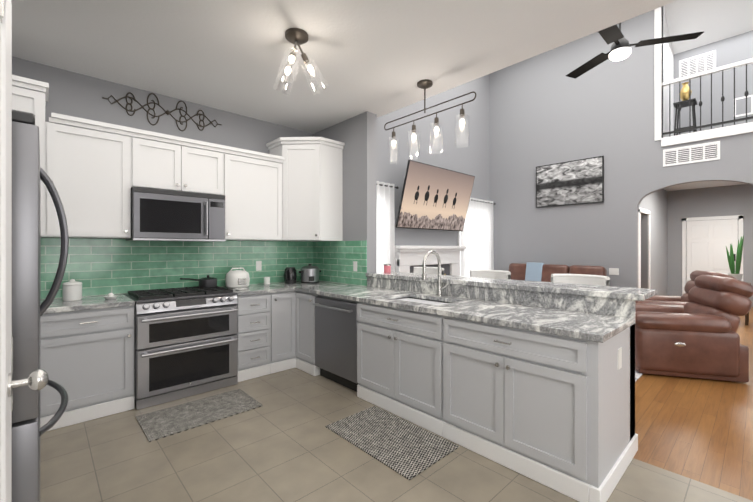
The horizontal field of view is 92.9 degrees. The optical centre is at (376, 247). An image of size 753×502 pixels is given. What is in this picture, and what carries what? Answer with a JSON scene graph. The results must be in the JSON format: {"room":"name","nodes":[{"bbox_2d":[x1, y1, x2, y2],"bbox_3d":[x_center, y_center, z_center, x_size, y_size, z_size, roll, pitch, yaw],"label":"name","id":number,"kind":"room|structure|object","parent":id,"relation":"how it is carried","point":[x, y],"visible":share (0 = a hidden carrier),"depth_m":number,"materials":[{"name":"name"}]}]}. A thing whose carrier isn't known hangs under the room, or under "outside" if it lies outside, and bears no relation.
{"room":"kitchen","nodes":[
{"label":"kitchen","id":0,"kind":"room"},
{"bbox_2d":[0,0,48,501],"bbox_3d":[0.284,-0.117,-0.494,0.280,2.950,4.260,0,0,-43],"label":"door","id":1,"kind":"structure","parent":0,"point":[36,379],"depth_m":0.94,"materials":[{"name":"white"}]},
{"bbox_2d":[12,57,488,299],"bbox_3d":[-0.508,-1.440,5.397,8.590,5.600,0.120,0,0,-43],"label":"wall","id":2,"kind":"structure","parent":0,"point":[73,94],"depth_m":5.83,"materials":[{"name":"grey paint"}]},
{"bbox_2d":[12,79,59,237],"bbox_3d":[-2.909,-0.683,2.834,0.548,1.185,0.350,0,0,-43],"label":"upper cabinet","id":3,"kind":"object","parent":2,"relation":"attached to","point":[26,97],"depth_m":2.86,"materials":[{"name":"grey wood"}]},
{"bbox_2d":[60,119,131,238],"bbox_3d":[-2.547,-0.569,3.170,0.570,0.957,0.350,0,0,-43],"label":"upper cabinet","id":4,"kind":"object","parent":2,"relation":"attached to","point":[96,159],"depth_m":3.07,"materials":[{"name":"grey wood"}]},
{"bbox_2d":[132,131,187,191],"bbox_3d":[-2.168,-0.801,3.524,0.468,0.492,0.350,0,0,-43],"label":"upper cabinet","id":5,"kind":"object","parent":2,"relation":"attached to","point":[158,161],"depth_m":3.39,"materials":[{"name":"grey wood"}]},
{"bbox_2d":[126,186,224,241],"bbox_3d":[-1.997,-0.310,3.599,0.808,0.480,0.441,0,0,-43],"label":"microwave","id":6,"kind":"object","parent":5,"relation":"attached to","point":[163,215],"visible":1,"depth_m":3.43,"materials":[{"name":"silver metal"}]},
{"bbox_2d":[102,92,221,130],"bbox_3d":[-2.182,-1.415,3.739,1.092,0.329,0.040,0,0,-43],"label":"decor","id":7,"kind":"object","parent":2,"relation":"attached to","point":[167,112],"visible":1,"depth_m":3.68,"materials":[{"name":"brown metal"}]},
{"bbox_2d":[41,238,312,298],"bbox_3d":[-2.188,0.178,3.737,3.608,0.531,0.014,0,0,-43],"label":"tile backsplash","id":8,"kind":"structure","parent":2,"relation":"attached to","point":[95,267],"depth_m":3.69,"materials":[{"name":"green tile"}]},
{"bbox_2d":[188,143,223,194],"bbox_3d":[-1.910,-0.801,3.764,0.468,0.492,0.350,0,0,-43],"label":"upper cabinet","id":9,"kind":"object","parent":2,"relation":"attached to","point":[205,161],"depth_m":3.68,"materials":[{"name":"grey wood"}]},
{"bbox_2d":[224,147,275,240],"bbox_3d":[-1.486,-0.569,4.158,0.690,0.957,0.350,0,0,-43],"label":"upper cabinet","id":10,"kind":"object","parent":2,"relation":"attached to","point":[249,179],"depth_m":4.00,"materials":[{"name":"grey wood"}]},
{"bbox_2d":[264,137,343,241],"bbox_3d":[-0.911,-0.682,4.480,0.721,1.185,0.663,0,0,-43],"label":"upper cabinet","id":11,"kind":"object","parent":2,"relation":"attached to","point":[309,171],"depth_m":4.27,"materials":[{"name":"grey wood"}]},
{"bbox_2d":[377,181,398,271],"bbox_3d":[-0.199,0.145,5.483,1.442,2.390,0.164,0,0,-43],"label":"curtain","id":12,"kind":"object","parent":2,"relation":"attached to","point":[385,226],"visible":0.23,"depth_m":5.76,"materials":[{"name":"white fabric"}]},
{"bbox_2d":[396,160,474,230],"bbox_3d":[1.064,-0.866,6.460,1.900,1.070,0.458,0,0,-43],"label":"tv","id":13,"kind":"object","parent":2,"relation":"attached to","point":[434,197],"visible":1,"depth_m":6.28,"materials":[{"name":"black plastic"}]},
{"bbox_2d":[458,231,460,275],"bbox_3d":[2.089,0.011,7.693,1.160,1.700,0.050,0,0,-43],"label":"window","id":14,"kind":"structure","parent":2,"relation":"in","point":[459,238],"depth_m":7.38,"materials":[{"name":"white"}]},
{"bbox_2d":[461,197,495,276],"bbox_3d":[2.128,0.146,7.650,1.442,2.390,0.164,0,0,-43],"label":"curtain","id":15,"kind":"object","parent":2,"relation":"attached to","point":[477,253],"visible":0.48,"depth_m":7.61,"materials":[{"name":"white fabric"}]},
{"bbox_2d":[11,0,676,133],"bbox_3d":[0.201,-1.651,1.247,3.970,0.120,6.920,0,0,-43],"label":"ceiling","id":16,"kind":"structure","parent":0,"point":[379,58],"depth_m":2.80,"materials":[{"name":"white paint"}]},
{"bbox_2d":[273,28,325,94],"bbox_3d":[-0.603,-1.383,2.696,0.432,0.414,0.419,0,0,-43],"label":"kitchen ceiling light","id":17,"kind":"object","parent":16,"relation":"hanging from","point":[297,36],"visible":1,"depth_m":2.66,"materials":[{"name":"glass"}]},
{"bbox_2d":[384,79,475,163],"bbox_3d":[0.467,-1.242,3.448,0.150,0.694,1.122,0,0,-43],"label":"pendant light","id":18,"kind":"object","parent":16,"relation":"hanging from","point":[425,84],"visible":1,"depth_m":3.40,"materials":[{"name":"glass"}]},
{"bbox_2d":[314,111,376,272],"bbox_3d":[-0.436,-0.115,4.615,0.150,2.950,1.120,0,0,-43],"label":"wall","id":19,"kind":"structure","parent":0,"point":[357,135],"depth_m":4.25,"materials":[{"name":"grey paint"}]},
{"bbox_2d":[313,240,366,285],"bbox_3d":[-0.485,0.179,4.543,0.016,0.531,1.080,0,0,-43],"label":"tile backsplash","id":20,"kind":"structure","parent":19,"relation":"attached to","point":[345,262],"depth_m":4.47,"materials":[{"name":"green tile"}]},
{"bbox_2d":[368,279,635,318],"bbox_3d":[0.773,0.387,3.218,0.024,0.115,2.566,0,0,-43],"label":"backsplash","id":21,"kind":"structure","parent":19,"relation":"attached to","point":[533,298],"depth_m":2.80,"materials":[{"name":"grey stone"}]},
{"bbox_2d":[40,307,752,501],"bbox_3d":[3.538,1.390,4.353,12.850,0.060,6.920,0,0,-43],"label":"floor","id":22,"kind":"structure","parent":0,"point":[283,443],"depth_m":2.31,"materials":[{"name":"tile"}]},
{"bbox_2d":[12,110,68,501],"bbox_3d":[-1.698,0.454,1.282,0.900,1.810,0.900,0,0,-43],"label":"fridge","id":23,"kind":"object","parent":22,"relation":"on","point":[29,174],"visible":0.79,"depth_m":1.18,"materials":[{"name":"silver metal"}]},
{"bbox_2d":[40,311,47,431],"bbox_3d":[-2.967,0.922,2.583,0.857,0.875,0.635,0,0,-43],"label":"base cabinet","id":24,"kind":"object","parent":22,"relation":"on","point":[44,318],"depth_m":2.63,"materials":[{"name":"grey wood"}]},
{"bbox_2d":[48,303,134,430],"bbox_3d":[-2.478,0.922,3.038,0.613,0.875,0.635,0,0,-43],"label":"base cabinet","id":25,"kind":"object","parent":22,"relation":"on","point":[91,349],"depth_m":2.82,"materials":[{"name":"grey wood"}]},
{"bbox_2d":[41,295,134,310],"bbox_3d":[-2.771,0.464,2.759,1.423,0.040,0.646,0,0,-43],"label":"countertop","id":26,"kind":"structure","parent":25,"relation":"on","point":[86,301],"depth_m":2.92,"materials":[{"name":"grey stone"}]},
{"bbox_2d":[62,279,82,300],"bbox_3d":[-2.590,0.353,3.047,0.136,0.180,0.136,0,0,-43],"label":"canister","id":27,"kind":"object","parent":26,"relation":"on","point":[71,289],"visible":1,"depth_m":3.00,"materials":[{"name":"white ceramic"}]},
{"bbox_2d":[103,293,117,298],"bbox_3d":[-2.318,0.417,3.122,0.110,0.052,0.110,0,0,-43],"label":"dish","id":28,"kind":"object","parent":26,"relation":"on","point":[111,296],"visible":1,"depth_m":3.10,"materials":[{"name":"white ceramic"}]},
{"bbox_2d":[124,286,237,409],"bbox_3d":[-1.897,0.887,3.499,0.854,0.939,0.723,0,0,-43],"label":"range","id":29,"kind":"object","parent":22,"relation":"on","point":[185,341],"visible":1,"depth_m":3.24,"materials":[{"name":"silver metal"}]},
{"bbox_2d":[180,275,216,287],"bbox_3d":[-1.875,0.352,3.768,0.374,0.128,0.184,0,0,-43],"label":"saucepan","id":30,"kind":"object","parent":29,"relation":"on","point":[207,282],"visible":1,"depth_m":3.75,"materials":[{"name":"black metal"}]},
{"bbox_2d":[136,388,262,441],"bbox_3d":[-1.454,1.355,2.971,0.840,0.008,0.500,0,0,-43],"label":"area rug","id":31,"kind":"object","parent":22,"relation":"on","point":[161,423],"visible":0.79,"depth_m":2.92,"materials":[{"name":"grey fabric"}]},
{"bbox_2d":[237,291,271,381],"bbox_3d":[-1.464,0.922,3.983,0.430,0.875,0.635,0,0,-43],"label":"base cabinet","id":32,"kind":"object","parent":22,"relation":"on","point":[254,333],"depth_m":3.74,"materials":[{"name":"grey wood"}]},
{"bbox_2d":[223,281,323,294],"bbox_3d":[-1.136,0.465,4.283,1.319,0.040,0.646,0,0,-43],"label":"countertop","id":33,"kind":"structure","parent":32,"relation":"on","point":[252,289],"depth_m":4.03,"materials":[{"name":"grey stone"}]},
{"bbox_2d":[225,267,249,287],"bbox_3d":[-1.563,0.332,4.027,0.260,0.223,0.265,0,0,-43],"label":"rice cooker","id":34,"kind":"object","parent":33,"relation":"on","point":[237,279],"visible":1,"depth_m":3.93,"materials":[{"name":"white plastic"}]},
{"bbox_2d":[264,277,269,284],"bbox_3d":[-1.340,0.399,4.375,0.076,0.090,0.076,0,0,-43],"label":"cup","id":35,"kind":"object","parent":33,"relation":"on","point":[266,280],"visible":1,"depth_m":4.34,"materials":[{"name":"white ceramic"}]},
{"bbox_2d":[284,267,296,283],"bbox_3d":[-1.093,0.341,4.496,0.194,0.205,0.179,0,0,-43],"label":"kettle","id":36,"kind":"object","parent":33,"relation":"on","point":[290,275],"visible":1,"depth_m":4.45,"materials":[{"name":"grey plastic"}]},
{"bbox_2d":[299,264,320,282],"bbox_3d":[-0.850,0.324,4.582,0.300,0.240,0.249,0,0,-43],"label":"slow cooker","id":37,"kind":"object","parent":33,"relation":"on","point":[309,273],"visible":1,"depth_m":4.49,"materials":[{"name":"grey metal"}]},
{"bbox_2d":[272,291,291,372],"bbox_3d":[-1.223,0.922,4.175,0.320,0.875,0.682,0,0,-43],"label":"base cabinet","id":38,"kind":"object","parent":22,"relation":"on","point":[281,300],"depth_m":3.95,"materials":[{"name":"grey wood"}]},
{"bbox_2d":[292,291,351,375],"bbox_3d":[-0.583,0.922,4.124,0.684,0.875,0.400,0,0,-43],"label":"base cabinet","id":39,"kind":"object","parent":22,"relation":"on","point":[303,309],"depth_m":3.94,"materials":[{"name":"grey wood"}]},
{"bbox_2d":[313,296,357,391],"bbox_3d":[-0.209,0.937,3.720,0.676,0.840,0.692,0,0,-43],"label":"dishwasher","id":40,"kind":"object","parent":22,"relation":"on","point":[336,321],"visible":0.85,"depth_m":3.50,"materials":[{"name":"silver metal"}]},
{"bbox_2d":[325,406,458,479],"bbox_3d":[0.089,1.354,2.576,0.510,0.008,0.850,0,0,-43],"label":"area rug","id":41,"kind":"object","parent":22,"relation":"on","point":[405,449],"visible":1,"depth_m":2.51,"materials":[{"name":"grey fabric"}]},
{"bbox_2d":[356,295,443,431],"bbox_3d":[0.399,0.922,3.106,0.635,0.875,1.027,0,0,-43],"label":"base cabinet","id":42,"kind":"object","parent":22,"relation":"on","point":[394,344],"depth_m":2.90,"materials":[{"name":"grey wood"}]},
{"bbox_2d":[414,267,443,274],"bbox_3d":[0.589,0.803,4.422,0.439,1.118,0.485,0,0,-43],"label":"bar stool","id":43,"kind":"object","parent":22,"relation":"on","point":[431,270],"visible":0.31,"depth_m":4.59,"materials":[{"name":"white wood"}]},
{"bbox_2d":[395,246,465,275],"bbox_3d":[1.095,0.661,6.426,1.920,1.400,0.550,0,0,-43],"label":"fireplace mantel","id":44,"kind":"object","parent":22,"relation":"on","point":[408,259],"visible":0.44,"depth_m":6.38,"materials":[{"name":"white wood"}]},
{"bbox_2d":[470,270,510,278],"bbox_3d":[1.161,0.803,3.807,0.439,1.118,0.485,0,0,-43],"label":"bar stool","id":45,"kind":"object","parent":22,"relation":"on","point":[498,274],"visible":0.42,"depth_m":3.96,"materials":[{"name":"white wood"}]},
{"bbox_2d":[432,311,623,501],"bbox_3d":[1.000,0.922,2.460,0.635,0.875,1.007,0,0,-43],"label":"base cabinet","id":46,"kind":"object","parent":22,"relation":"on","point":[532,379],"depth_m":2.11,"materials":[{"name":"grey wood"}]},
{"bbox_2d":[296,283,634,342],"bbox_3d":[0.368,0.465,3.165,0.690,0.040,3.040,0,0,-43],"label":"countertop","id":47,"kind":"structure","parent":46,"relation":"on","point":[598,328],"depth_m":2.50,"materials":[{"name":"grey stone"}]},
{"bbox_2d":[366,271,655,300],"bbox_3d":[0.920,0.310,3.320,0.430,0.040,2.616,0,0,-43],"label":"countertop","id":48,"kind":"structure","parent":46,"relation":"on","point":[597,292],"depth_m":2.84,"materials":[{"name":"grey stone"}]},
{"bbox_2d":[383,264,390,272],"bbox_3d":[0.124,0.238,4.167,0.086,0.100,0.086,0,0,-43],"label":"candle","id":49,"kind":"object","parent":48,"relation":"on","point":[387,268],"visible":0.96,"depth_m":4.13,"materials":[{"name":"pink wax"}]},
{"bbox_2d":[508,262,606,281],"bbox_3d":[3.178,0.825,6.697,1.038,1.073,2.250,0,0,-43],"label":"sofa","id":50,"kind":"object","parent":22,"relation":"on","point":[533,271],"visible":0.21,"depth_m":6.93,"materials":[{"name":"brown leather"}]},
{"bbox_2d":[551,274,609,285],"bbox_3d":[1.761,0.802,3.163,0.439,1.118,0.485,0,0,-43],"label":"bar stool","id":51,"kind":"object","parent":22,"relation":"on","point":[583,279],"visible":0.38,"depth_m":3.30,"materials":[{"name":"white wood"}]},
{"bbox_2d":[635,370,642,381],"bbox_3d":[2.444,1.354,5.234,2.050,0.010,2.600,0,0,-43],"label":"living room rug","id":52,"kind":"object","parent":22,"relation":"on","point":[637,375],"depth_m":3.78,"materials":[{"name":"white fabric"}]},
{"bbox_2d":[636,270,735,305],"bbox_3d":[4.112,0.831,4.934,1.153,1.035,0.940,0,0,17],"label":"recliner","id":53,"kind":"object","parent":52,"relation":"on","point":[683,300],"visible":0.1,"depth_m":4.98,"materials":[{"name":"brown leather"}]},
{"bbox_2d":[635,275,752,381],"bbox_3d":[3.431,0.830,4.095,1.153,1.035,0.940,0,0,17],"label":"recliner","id":54,"kind":"object","parent":52,"relation":"on","point":[697,336],"visible":0.83,"depth_m":3.71,"materials":[{"name":"brown leather"}]},
{"bbox_2d":[726,235,750,324],"bbox_3d":[6.577,0.565,6.556,0.500,1.592,0.400,0,0,-43],"label":"potted plant","id":55,"kind":"object","parent":22,"relation":"on","point":[734,273],"visible":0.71,"depth_m":6.54,"materials":[{"name":"green plant"}]},
{"bbox_2d":[489,10,752,287],"bbox_3d":[4.064,-1.439,6.702,0.120,5.600,4.440,0,0,-43],"label":"wall","id":56,"kind":"structure","parent":0,"point":[544,109],"depth_m":6.75,"materials":[{"name":"grey paint"}]},
{"bbox_2d":[536,156,603,207],"bbox_3d":[3.719,-1.254,6.955,0.034,0.850,1.220,0,0,-43],"label":"picture","id":57,"kind":"object","parent":56,"relation":"attached to","point":[577,182],"visible":0.89,"depth_m":6.89,"materials":[{"name":"black paper"}]},
{"bbox_2d":[609,268,618,274],"bbox_3d":[4.251,0.421,6.405,0.006,0.120,0.150,0,0,-43],"label":"switch plate","id":58,"kind":"object","parent":56,"relation":"attached to","point":[613,271],"visible":1,"depth_m":6.40,"materials":[{"name":"white plastic"}]},
{"bbox_2d":[663,141,719,166],"bbox_3d":[4.953,-1.480,5.645,0.015,0.280,0.680,0,0,-43],"label":"air vent","id":59,"kind":"object","parent":56,"relation":"in","point":[708,151],"visible":1,"depth_m":5.62,"materials":[{"name":"white metal"}]},
{"bbox_2d":[654,6,752,294],"bbox_3d":[6.016,-1.440,4.592,0.180,5.600,3.890,0,0,-43],"label":"trim","id":60,"kind":"structure","parent":56,"relation":"attached to","point":[743,128],"depth_m":5.92,"materials":[{"name":"white wood"}]},
{"bbox_2d":[638,189,666,294],"bbox_3d":[5.989,-0.064,7.935,4.380,2.850,0.120,0,0,-43],"label":"wall","id":61,"kind":"structure","parent":0,"point":[654,204],"depth_m":8.32,"materials":[{"name":"grey paint"}]},
{"bbox_2d":[638,213,640,287],"bbox_3d":[4.844,0.338,6.714,0.840,2.035,0.046,0,0,-43],"label":"door frame","id":62,"kind":"structure","parent":61,"relation":"in","point":[639,250],"depth_m":6.89,"materials":[{"name":"white wood"}]},
{"bbox_2d":[663,6,673,137],"bbox_3d":[5.157,-3.014,6.410,1.080,2.450,0.120,0,0,-43],"label":"wall","id":63,"kind":"structure","parent":0,"point":[668,64],"depth_m":6.29,"materials":[{"name":"white paint"}]},
{"bbox_2d":[673,82,696,135],"bbox_3d":[5.215,-2.285,6.039,0.283,0.991,0.283,0,0,-43],"label":"stand","id":64,"kind":"object","parent":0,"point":[684,95],"visible":0.83,"depth_m":6.01,"materials":[{"name":"black wood"}]},
{"bbox_2d":[664,181,745,190],"bbox_3d":[6.654,-1.639,7.311,4.500,0.300,4.440,0,0,-43],"label":"ceiling","id":65,"kind":"structure","parent":0,"point":[697,185],"depth_m":8.52,"materials":[{"name":"white paint"}]},
{"bbox_2d":[664,0,752,53],"bbox_3d":[6.534,-3.940,4.932,1.080,0.600,3.920,0,0,-43],"label":"ceiling","id":66,"kind":"structure","parent":0,"point":[716,20],"depth_m":6.06,"materials":[{"name":"white paint"}]},
{"bbox_2d":[667,184,752,306],"bbox_3d":[8.256,-0.063,8.803,0.120,2.850,4.440,0,0,-43],"label":"wall","id":67,"kind":"structure","parent":0,"point":[732,200],"depth_m":8.88,"materials":[{"name":"grey paint"}]},
{"bbox_2d":[687,219,737,280],"bbox_3d":[8.141,0.339,8.702,0.127,2.035,0.910,0,0,-43],"label":"front door","id":68,"kind":"structure","parent":67,"relation":"in","point":[709,242],"depth_m":8.71,"materials":[{"name":"white"}]},
{"bbox_2d":[674,30,752,135],"bbox_3d":[5.909,-3.014,6.482,0.120,2.450,7.040,0,0,-43],"label":"wall","id":69,"kind":"structure","parent":0,"point":[735,49],"depth_m":6.27,"materials":[{"name":"grey"}]},
{"bbox_2d":[679,50,715,77],"bbox_3d":[5.811,-3.314,6.486,0.015,0.350,0.500,0,0,-43],"label":"air vent","id":70,"kind":"object","parent":69,"relation":"in","point":[698,63],"visible":0.96,"depth_m":6.48,"materials":[{"name":"white metal"}]},
{"bbox_2d":[735,95,752,116],"bbox_3d":[6.210,-2.399,6.051,0.022,0.320,0.240,0,0,-43],"label":"framed picture","id":71,"kind":"object","parent":69,"relation":"attached to","point":[740,106],"visible":1,"depth_m":6.04,"materials":[{"name":"white"}]},
{"bbox_3d":[6.503,-0.215,4.082,0.120,3.150,2.720,0,0,-43],"label":"wall","id":72,"kind":"structure","parent":0,"visible":0},
{"bbox_2d":[662,58,752,136],"bbox_3d":[6.050,-2.280,4.563,0.070,0.940,3.800,0,0,-43],"label":"rail","id":73,"kind":"object","parent":72,"relation":"on","point":[711,72],"visible":0.85,"depth_m":5.53,"materials":[{"name":"white"}]},
{"bbox_3d":[3.300,-4.290,4.134,4.740,0.100,6.920,0,0,-43],"label":"ceiling","id":74,"kind":"structure","parent":0,"visible":0},
{"bbox_2d":[566,23,703,78],"bbox_3d":[2.841,-3.275,4.239,1.271,1.929,1.466,0,0,-43],"label":"ceiling fan","id":75,"kind":"object","parent":74,"relation":"hanging from","point":[620,49],"visible":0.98,"depth_m":4.26,"materials":[{"name":"black metal"}]}
]}

